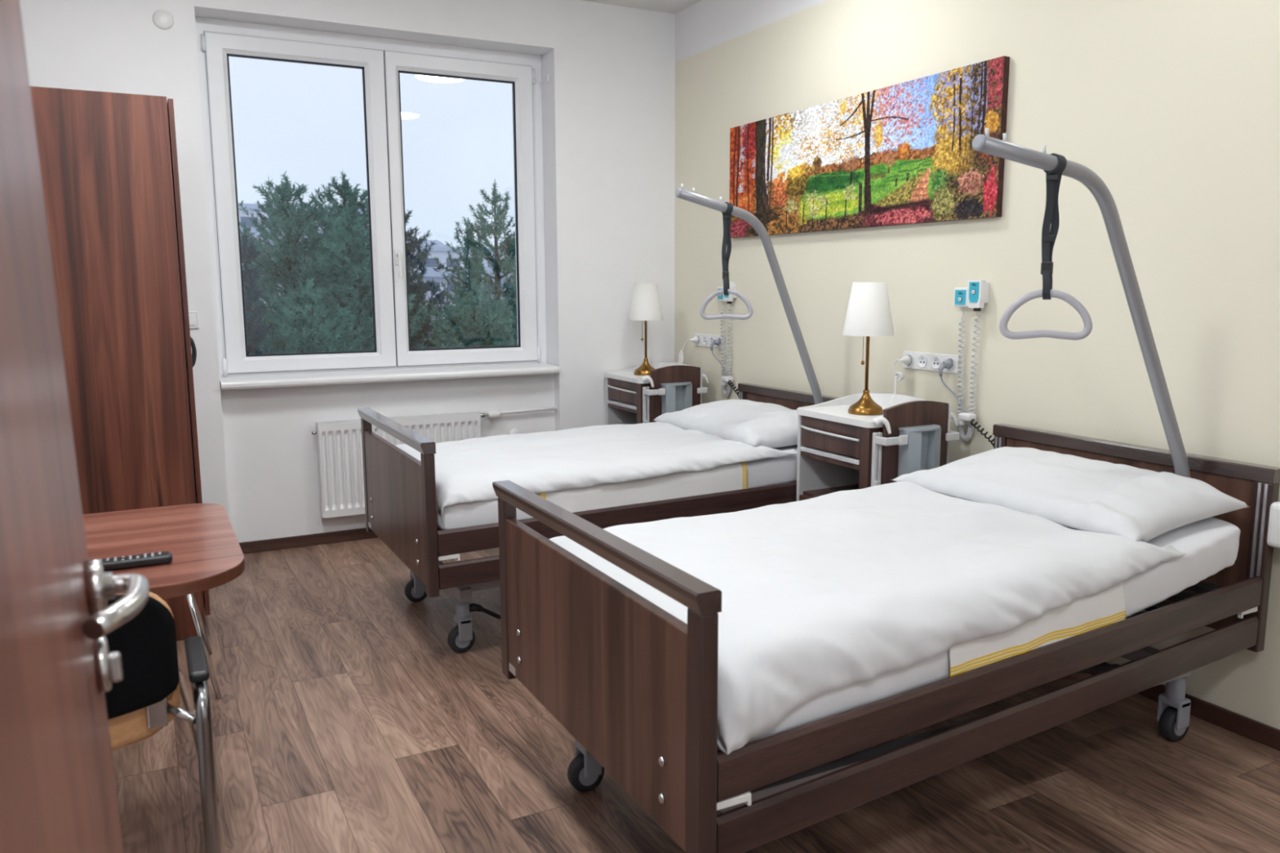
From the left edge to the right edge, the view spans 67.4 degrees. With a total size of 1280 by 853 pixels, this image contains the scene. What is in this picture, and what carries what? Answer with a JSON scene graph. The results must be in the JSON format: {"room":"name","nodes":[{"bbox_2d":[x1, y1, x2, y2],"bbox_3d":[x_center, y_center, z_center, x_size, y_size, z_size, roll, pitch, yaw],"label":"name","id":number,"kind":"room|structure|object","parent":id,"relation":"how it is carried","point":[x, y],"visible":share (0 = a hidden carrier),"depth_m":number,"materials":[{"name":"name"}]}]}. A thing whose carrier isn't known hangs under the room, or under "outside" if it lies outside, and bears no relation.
{"room":"care facility","nodes":[
{"label":"care facility","id":0,"kind":"room"},
{"bbox_2d":[185,593,222,699],"bbox_3d":[-1.681,0.657,3.233,0.443,0.467,0.452,-5,10,-27],"label":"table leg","id":1,"kind":"object","parent":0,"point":[196,615],"visible":0.09,"depth_m":3.16,"materials":[{"name":"silver metal"}]},
{"bbox_2d":[19,0,675,542],"bbox_3d":[-1.353,-0.852,5.133,3.330,2.887,0.360,-5,10,-27],"label":"wall","id":2,"kind":"structure","parent":0,"point":[608,97],"depth_m":5.16,"materials":[{"name":"white paint"}]},
{"bbox_2d":[152,8,173,29],"bbox_3d":[-2.160,-1.846,4.348,0.086,0.086,0.015,-5,10,-27],"label":"air vent","id":3,"kind":"object","parent":2,"relation":"in","point":[162,19],"visible":1,"depth_m":4.34,"materials":[{"name":"white plastic"}]},
{"bbox_2d":[188,311,199,328],"bbox_3d":[-2.139,-0.506,4.556,0.080,0.082,0.014,-5,10,-27],"label":"light switch","id":4,"kind":"object","parent":2,"relation":"attached to","point":[193,315],"visible":0.54,"depth_m":4.56,"materials":[{"name":"white plastic"}]},
{"bbox_2d":[239,528,377,554],"bbox_3d":[-1.280,0.559,5.255,1.780,0.060,0.014,-5,10,-27],"label":"baseboard","id":5,"kind":"structure","parent":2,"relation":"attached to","point":[283,543],"depth_m":5.01,"materials":[{"name":"brown wood"}]},
{"bbox_2d":[195,16,559,390],"bbox_3d":[-1.307,-1.131,5.043,1.778,1.772,0.287,-5,10,-27],"label":"window","id":6,"kind":"structure","parent":2,"relation":"in","point":[381,60],"depth_m":5.05,"materials":[{"name":"plastic"}]},
{"bbox_2d":[311,405,556,518],"bbox_3d":[-1.077,0.177,5.257,1.361,0.499,0.074,-5,10,-27],"label":"radiator","id":7,"kind":"object","parent":2,"relation":"attached to","point":[339,442],"visible":0.41,"depth_m":5.01,"materials":[{"name":"metal"}]},
{"bbox_2d":[316,411,479,424],"bbox_3d":[-1.274,-0.048,5.115,0.857,0.005,0.062,-5,10,-27],"label":"grille","id":8,"kind":"object","parent":7,"relation":"attached to","point":[470,415],"depth_m":5.15,"materials":[{"name":"metal"}]},
{"bbox_2d":[509,428,519,434],"bbox_3d":[-0.714,0.044,5.474,0.064,0.064,0.019,-5,10,-27],"label":"pipe cover","id":9,"kind":"object","parent":2,"relation":"attached to","point":[514,431],"visible":0.48,"depth_m":5.46,"materials":[{"name":"white plastic"}]},
{"bbox_2d":[545,73,549,81],"bbox_3d":[-0.513,-1.929,5.311,0.012,0.040,0.025,-5,10,-27],"label":"window contact","id":10,"kind":"structure","parent":2,"relation":"in","point":[547,76],"depth_m":5.30,"materials":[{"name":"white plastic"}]},
{"bbox_2d":[582,0,701,13],"bbox_3d":[0.119,-1.917,2.104,3.730,0.100,6.760,-5,10,-27],"label":"ceiling","id":11,"kind":"structure","parent":0,"point":[674,6],"depth_m":5.33,"materials":[{"name":"paint"}]},
{"bbox_2d":[111,537,1279,852],"bbox_3d":[0.130,1.038,2.544,3.730,0.100,6.760,-5,10,-27],"label":"floor","id":12,"kind":"structure","parent":0,"point":[346,718],"depth_m":2.71,"materials":[{"name":"brown wood"}]},
{"bbox_2d":[0,0,149,852],"bbox_3d":[-0.372,0.244,0.612,0.121,2.018,0.838,-5,10,-27],"label":"door","id":13,"kind":"structure","parent":12,"relation":"on","point":[58,789],"depth_m":0.66,"materials":[{"name":"brown wood"}]},
{"bbox_2d":[30,85,210,640],"bbox_3d":[-2.153,-0.224,3.874,0.665,2.019,0.952,-5,10,-27],"label":"wardrobe","id":14,"kind":"object","parent":12,"relation":"on","point":[108,161],"visible":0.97,"depth_m":3.45,"materials":[{"name":"red wood"}]},
{"bbox_2d":[104,591,221,852],"bbox_3d":[-1.198,0.658,1.976,0.617,0.833,0.850,-5,10,-27],"label":"chair","id":15,"kind":"object","parent":12,"relation":"on","point":[147,698],"visible":0.47,"depth_m":1.73,"materials":[{"name":"black fabric"}]},
{"bbox_2d":[82,503,244,600],"bbox_3d":[-1.293,0.653,2.314,0.631,0.740,0.801,-5,10,-27],"label":"table","id":16,"kind":"object","parent":12,"relation":"on","point":[202,543],"visible":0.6,"depth_m":2.30,"materials":[{"name":"red wood"}]},
{"bbox_2d":[99,551,172,571],"bbox_3d":[-1.136,0.298,2.105,0.199,0.020,0.046,-5,10,-27],"label":"remote control","id":17,"kind":"object","parent":16,"relation":"on","point":[160,557],"visible":0.6,"depth_m":2.10,"materials":[{"name":"black plastic"}]},
{"bbox_2d":[357,338,839,653],"bbox_3d":[-0.148,0.194,4.320,2.046,1.048,1.432,-5,10,-27],"label":"hospital bed","id":18,"kind":"object","parent":12,"relation":"on","point":[400,488],"visible":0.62,"depth_m":3.57,"materials":[{"name":"brown wood"}]},
{"bbox_2d":[436,444,797,530],"bbox_3d":[-0.106,0.173,4.154,1.844,0.169,1.037,-5,10,-27],"label":"mattress","id":19,"kind":"object","parent":18,"relation":"on","point":[769,471],"visible":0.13,"depth_m":3.43,"materials":[{"name":"white fabric"}]},
{"bbox_2d":[395,421,797,515],"bbox_3d":[-0.227,0.121,4.072,1.561,0.114,1.064,-5,10,-27],"label":"duvet","id":20,"kind":"object","parent":19,"relation":"on","point":[466,470],"visible":0.89,"depth_m":3.80,"materials":[{"name":"white fabric"}]},
{"bbox_2d":[538,462,747,512],"bbox_3d":[0.000,0.237,3.766,0.944,0.143,0.191,-5,10,-30],"label":"sheet","id":21,"kind":"object","parent":19,"relation":"on","point":[733,477],"visible":0.61,"depth_m":3.70,"materials":[{"name":"fabric"}]},
{"bbox_2d":[653,399,798,448],"bbox_3d":[0.482,-0.032,4.476,0.484,0.160,0.900,-5,10,-27],"label":"pillow","id":22,"kind":"object","parent":19,"relation":"on","point":[754,424],"visible":0.86,"depth_m":4.26,"materials":[{"name":"white fabric"}]},
{"bbox_2d":[675,183,822,404],"bbox_3d":[0.502,-0.386,4.150,0.781,1.262,0.117,-4,9,-23],"label":"pole","id":23,"kind":"object","parent":18,"relation":"attached to","point":[727,209],"visible":0.91,"depth_m":4.07,"materials":[{"name":"grey metal"}]},
{"bbox_2d":[604,362,709,424],"bbox_3d":[0.103,0.090,5.485,0.429,0.909,0.577,-5,10,-27],"label":"nightstand","id":24,"kind":"object","parent":12,"relation":"on","point":[631,398],"visible":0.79,"depth_m":5.26,"materials":[{"name":"brown laminate"}]},
{"bbox_2d":[604,362,688,383],"bbox_3d":[0.064,-0.313,5.470,0.389,0.079,0.464,-5,10,-27],"label":"tray","id":25,"kind":"object","parent":24,"relation":"on","point":[627,375],"depth_m":5.50,"materials":[{"name":"white plastic"}]},
{"bbox_2d":[628,283,698,375],"bbox_3d":[0.121,-0.559,5.489,0.399,0.516,0.200,-5,10,-27],"label":"table lamp","id":26,"kind":"object","parent":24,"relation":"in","point":[646,306],"visible":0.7,"depth_m":5.36,"materials":[{"name":"white fabric"}]},
{"bbox_2d":[795,392,959,501],"bbox_3d":[0.954,0.328,3.866,0.429,0.909,0.577,-5,10,-27],"label":"nightstand","id":27,"kind":"object","parent":12,"relation":"on","point":[838,450],"visible":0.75,"depth_m":3.68,"materials":[{"name":"brown laminate"}]},
{"bbox_2d":[796,392,926,427],"bbox_3d":[0.916,-0.075,3.851,0.389,0.079,0.464,-5,10,-27],"label":"tray","id":28,"kind":"object","parent":27,"relation":"on","point":[834,412],"depth_m":3.90,"materials":[{"name":"white plastic"}]},
{"bbox_2d":[842,282,911,415],"bbox_3d":[0.986,-0.318,3.849,0.425,0.516,0.200,-7,11,-37],"label":"table lamp","id":29,"kind":"object","parent":27,"relation":"on","point":[868,313],"visible":0.99,"depth_m":3.70,"materials":[{"name":"white fabric"}]},
{"bbox_2d":[492,359,1279,852],"bbox_3d":[0.661,0.419,2.787,2.043,1.048,1.488,-5,10,-27],"label":"hospital bed","id":30,"kind":"object","parent":12,"relation":"on","point":[634,684],"visible":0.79,"depth_m":2.08,"materials":[{"name":"brown wood"}]},
{"bbox_2d":[717,516,1240,751],"bbox_3d":[0.699,0.379,2.622,1.844,0.207,1.097,-5,10,-27],"label":"mattress","id":31,"kind":"object","parent":30,"relation":"on","point":[1211,545],"visible":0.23,"depth_m":2.45,"materials":[{"name":"white fabric"}]},
{"bbox_2d":[549,480,1186,755],"bbox_3d":[0.571,0.368,2.520,1.527,0.174,1.123,-5,10,-27],"label":"duvet","id":32,"kind":"object","parent":31,"relation":"on","point":[822,594],"visible":0.88,"depth_m":2.21,"materials":[{"name":"white fabric"}]},
{"bbox_2d":[949,582,1125,676],"bbox_3d":[0.889,0.453,2.287,0.663,0.140,0.192,-6,10,-32],"label":"sheet","id":33,"kind":"object","parent":31,"relation":"on","point":[1107,607],"visible":0.38,"depth_m":2.21,"materials":[{"name":"fabric"}]},
{"bbox_2d":[891,446,1249,542],"bbox_3d":[1.276,0.180,2.966,0.484,0.153,0.916,-5,10,-27],"label":"pillow","id":34,"kind":"object","parent":31,"relation":"on","point":[1074,492],"visible":0.91,"depth_m":2.75,"materials":[{"name":"white fabric"}]},
{"bbox_2d":[972,127,1191,478],"bbox_3d":[1.234,-0.141,2.589,0.939,1.230,0.153,-4,9,-22],"label":"pole","id":35,"kind":"object","parent":30,"relation":"attached to","point":[1055,166],"visible":0.94,"depth_m":2.50,"materials":[{"name":"grey metal"}]},
{"bbox_2d":[674,0,1279,729],"bbox_3d":[1.690,-0.565,3.129,0.200,2.887,6.760,-5,10,-27],"label":"wall","id":36,"kind":"structure","parent":0,"point":[1174,104],"depth_m":3.35,"materials":[{"name":"beige paint"}]},
{"bbox_2d":[694,333,724,348],"bbox_3d":[0.387,-0.485,5.432,0.022,0.072,0.310,-5,10,-27],"label":"strip","id":37,"kind":"object","parent":36,"relation":"attached to","point":[704,340],"visible":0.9,"depth_m":5.44,"materials":[{"name":"white plastic"}]},
{"bbox_2d":[702,335,706,345],"bbox_3d":[0.368,-0.490,5.465,0.003,0.053,0.053,-5,10,-27],"label":"socket","id":38,"kind":"object","parent":37,"relation":"attached to","point":[704,337],"depth_m":5.47,"materials":[{"name":"plastic"}]},
{"bbox_2d":[709,336,714,343],"bbox_3d":[0.404,-0.480,5.397,0.003,0.053,0.053,-5,10,-27],"label":"socket","id":39,"kind":"object","parent":37,"relation":"attached to","point":[711,338],"depth_m":5.40,"materials":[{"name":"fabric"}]},
{"bbox_2d":[717,287,724,300],"bbox_3d":[0.453,-0.725,5.246,0.039,0.074,0.077,-5,10,-27],"label":"remote control","id":40,"kind":"object","parent":36,"relation":"attached to","point":[720,297],"visible":0.19,"depth_m":5.24,"materials":[{"name":"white plastic"}]},
{"bbox_2d":[720,281,737,396],"bbox_3d":[0.470,-0.473,5.236,0.053,0.627,0.127,-5,10,-27],"label":"handset","id":41,"kind":"object","parent":36,"relation":"attached to","point":[729,299],"visible":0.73,"depth_m":5.24,"materials":[{"name":"white plastic"}]},
{"bbox_2d":[729,55,1009,238],"bbox_3d":[0.908,-1.173,4.303,0.030,0.567,1.815,-5,10,-27],"label":"picture","id":42,"kind":"object","parent":36,"relation":"attached to","point":[903,153],"visible":0.98,"depth_m":4.07},
{"bbox_2d":[902,351,959,373],"bbox_3d":[1.181,-0.264,3.922,0.022,0.072,0.310,-5,10,-27],"label":"strip","id":43,"kind":"object","parent":36,"relation":"attached to","point":[919,360],"visible":0.92,"depth_m":3.92,"materials":[{"name":"white plastic"}]},
{"bbox_2d":[905,353,913,366],"bbox_3d":[1.127,-0.279,4.023,0.003,0.053,0.053,-5,10,-27],"label":"socket","id":44,"kind":"object","parent":43,"relation":"attached to","point":[911,355],"depth_m":4.01,"materials":[{"name":"plastic"}]},
{"bbox_2d":[917,355,927,367],"bbox_3d":[1.163,-0.269,3.955,0.003,0.053,0.053,-5,10,-27],"label":"socket","id":45,"kind":"object","parent":43,"relation":"attached to","point":[922,359],"depth_m":3.95,"materials":[{"name":"plastic"}]},
{"bbox_2d":[930,355,941,368],"bbox_3d":[1.198,-0.259,3.887,0.003,0.053,0.053,-5,10,-27],"label":"socket","id":46,"kind":"object","parent":43,"relation":"attached to","point":[935,361],"depth_m":3.89,"materials":[{"name":"plastic"}]},
{"bbox_2d":[946,357,955,370],"bbox_3d":[1.234,-0.249,3.819,0.003,0.053,0.053,-5,10,-27],"label":"socket","id":47,"kind":"object","parent":43,"relation":"attached to","point":[953,359],"depth_m":3.81,"materials":[{"name":"plastic"}]},
{"bbox_2d":[953,287,968,306],"bbox_3d":[1.254,-0.502,3.723,0.039,0.074,0.077,-5,10,-27],"label":"remote control","id":48,"kind":"object","parent":36,"relation":"attached to","point":[960,300],"visible":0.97,"depth_m":3.71,"materials":[{"name":"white plastic"}]},
{"bbox_2d":[956,280,989,441],"bbox_3d":[1.272,-0.249,3.714,0.053,0.627,0.127,-5,10,-27],"label":"handset","id":49,"kind":"object","parent":36,"relation":"attached to","point":[978,291],"visible":0.87,"depth_m":3.69,"materials":[{"name":"white plastic"}]},
{"bbox_2d":[1089,662,1279,751],"bbox_3d":[1.637,0.851,3.217,0.014,0.060,6.200,-5,10,-27],"label":"baseboard","id":50,"kind":"structure","parent":36,"relation":"attached to","point":[1260,732],"depth_m":2.92,"materials":[{"name":"brown wood"}]},
{"bbox_2d":[1266,501,1279,548],"bbox_3d":[1.840,0.282,2.652,0.090,0.130,0.165,-5,10,-27],"label":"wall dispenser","id":51,"kind":"object","parent":36,"relation":"attached to","point":[1273,529],"visible":1,"depth_m":2.68,"materials":[{"name":"white plastic"}]},
{"label":"outside","id":52,"kind":"structure","parent":0,"visible":0},
{"bbox_3d":[-14.518,-12.575,185.994,380.000,9.000,327.000,-5,10,-27],"label":"ground","id":53,"kind":"structure","parent":52,"visible":0},
{"bbox_2d":[240,227,275,355],"bbox_3d":[-6.291,2.411,16.054,0.908,11.261,0.925,3,9,19],"label":"pine tree","id":54,"kind":"object","parent":53,"relation":"on","point":[251,275],"visible":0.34,"depth_m":15.35,"materials":[{"name":"green plant"}]},
{"bbox_2d":[238,203,368,323],"bbox_3d":[-39.658,-11.059,109.071,17.600,26.800,13.200,-5,10,-27],"label":"apartment building","id":55,"kind":"structure","parent":53,"relation":"on","point":[243,217],"depth_m":100.61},
{"bbox_2d":[238,170,373,354],"bbox_3d":[-6.987,1.242,19.577,4.234,12.543,4.346,-8,11,-42],"label":"pine tree","id":56,"kind":"object","parent":53,"relation":"on","point":[287,252],"visible":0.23,"depth_m":18.30,"materials":[{"name":"green plant"}]},
{"bbox_2d":[255,276,374,375],"bbox_3d":[-5.841,2.579,17.504,2.373,10.501,2.351,0,8,-2],"label":"pine tree","id":57,"kind":"object","parent":53,"relation":"on","point":[309,307],"visible":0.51,"depth_m":16.61,"materials":[{"name":"green plant"}]},
{"bbox_2d":[261,169,437,347],"bbox_3d":[-6.346,0.888,21.444,4.309,12.688,4.042,-5,10,-27],"label":"pine tree","id":58,"kind":"object","parent":53,"relation":"on","point":[345,192],"visible":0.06,"depth_m":20.41,"materials":[{"name":"green plant"}]},
{"bbox_2d":[267,204,435,371],"bbox_3d":[-5.678,1.734,18.596,3.420,11.846,3.298,5,10,33],"label":"pine tree","id":59,"kind":"object","parent":53,"relation":"on","point":[344,274],"visible":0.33,"depth_m":17.60,"materials":[{"name":"green plant"}]},
{"bbox_2d":[353,209,466,350],"bbox_3d":[-4.897,1.354,20.437,2.597,12.053,2.916,5,10,33],"label":"pine tree","id":60,"kind":"object","parent":53,"relation":"on","point":[420,288],"visible":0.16,"depth_m":19.71,"materials":[{"name":"green plant"}]},
{"bbox_2d":[408,246,515,340],"bbox_3d":[-23.146,-11.613,125.651,19.100,22.900,13.200,-5,10,-27],"label":"apartment building","id":61,"kind":"structure","parent":53,"relation":"on","point":[441,252],"depth_m":117.66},
{"bbox_2d":[410,277,517,368],"bbox_3d":[-3.475,2.171,20.300,3.255,10.464,3.450,-5,10,-27],"label":"pine tree","id":62,"kind":"object","parent":53,"relation":"on","point":[464,311],"visible":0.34,"depth_m":19.30,"materials":[{"name":"green plant"}]},
{"bbox_2d":[429,178,517,345],"bbox_3d":[-3.826,0.432,23.882,3.560,12.856,3.778,-3,9,-18],"label":"pine tree","id":63,"kind":"object","parent":53,"relation":"on","point":[505,264],"visible":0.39,"depth_m":22.95,"materials":[{"name":"green plant"}]},
{"bbox_2d":[487,311,517,364],"bbox_3d":[-2.183,2.370,20.165,2.661,10.102,2.574,0,8,0],"label":"pine tree","id":64,"kind":"object","parent":53,"relation":"on","point":[515,324],"visible":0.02,"depth_m":19.40,"materials":[{"name":"green plant"}]},
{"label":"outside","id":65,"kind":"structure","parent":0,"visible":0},
{"bbox_2d":[406,237,448,247],"bbox_3d":[-62.372,-44.487,274.068,260.000,40.584,60.000,-5,10,-27],"label":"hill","id":66,"kind":"structure","parent":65,"point":[438,243],"depth_m":290.07,"materials":[{"name":"white"}]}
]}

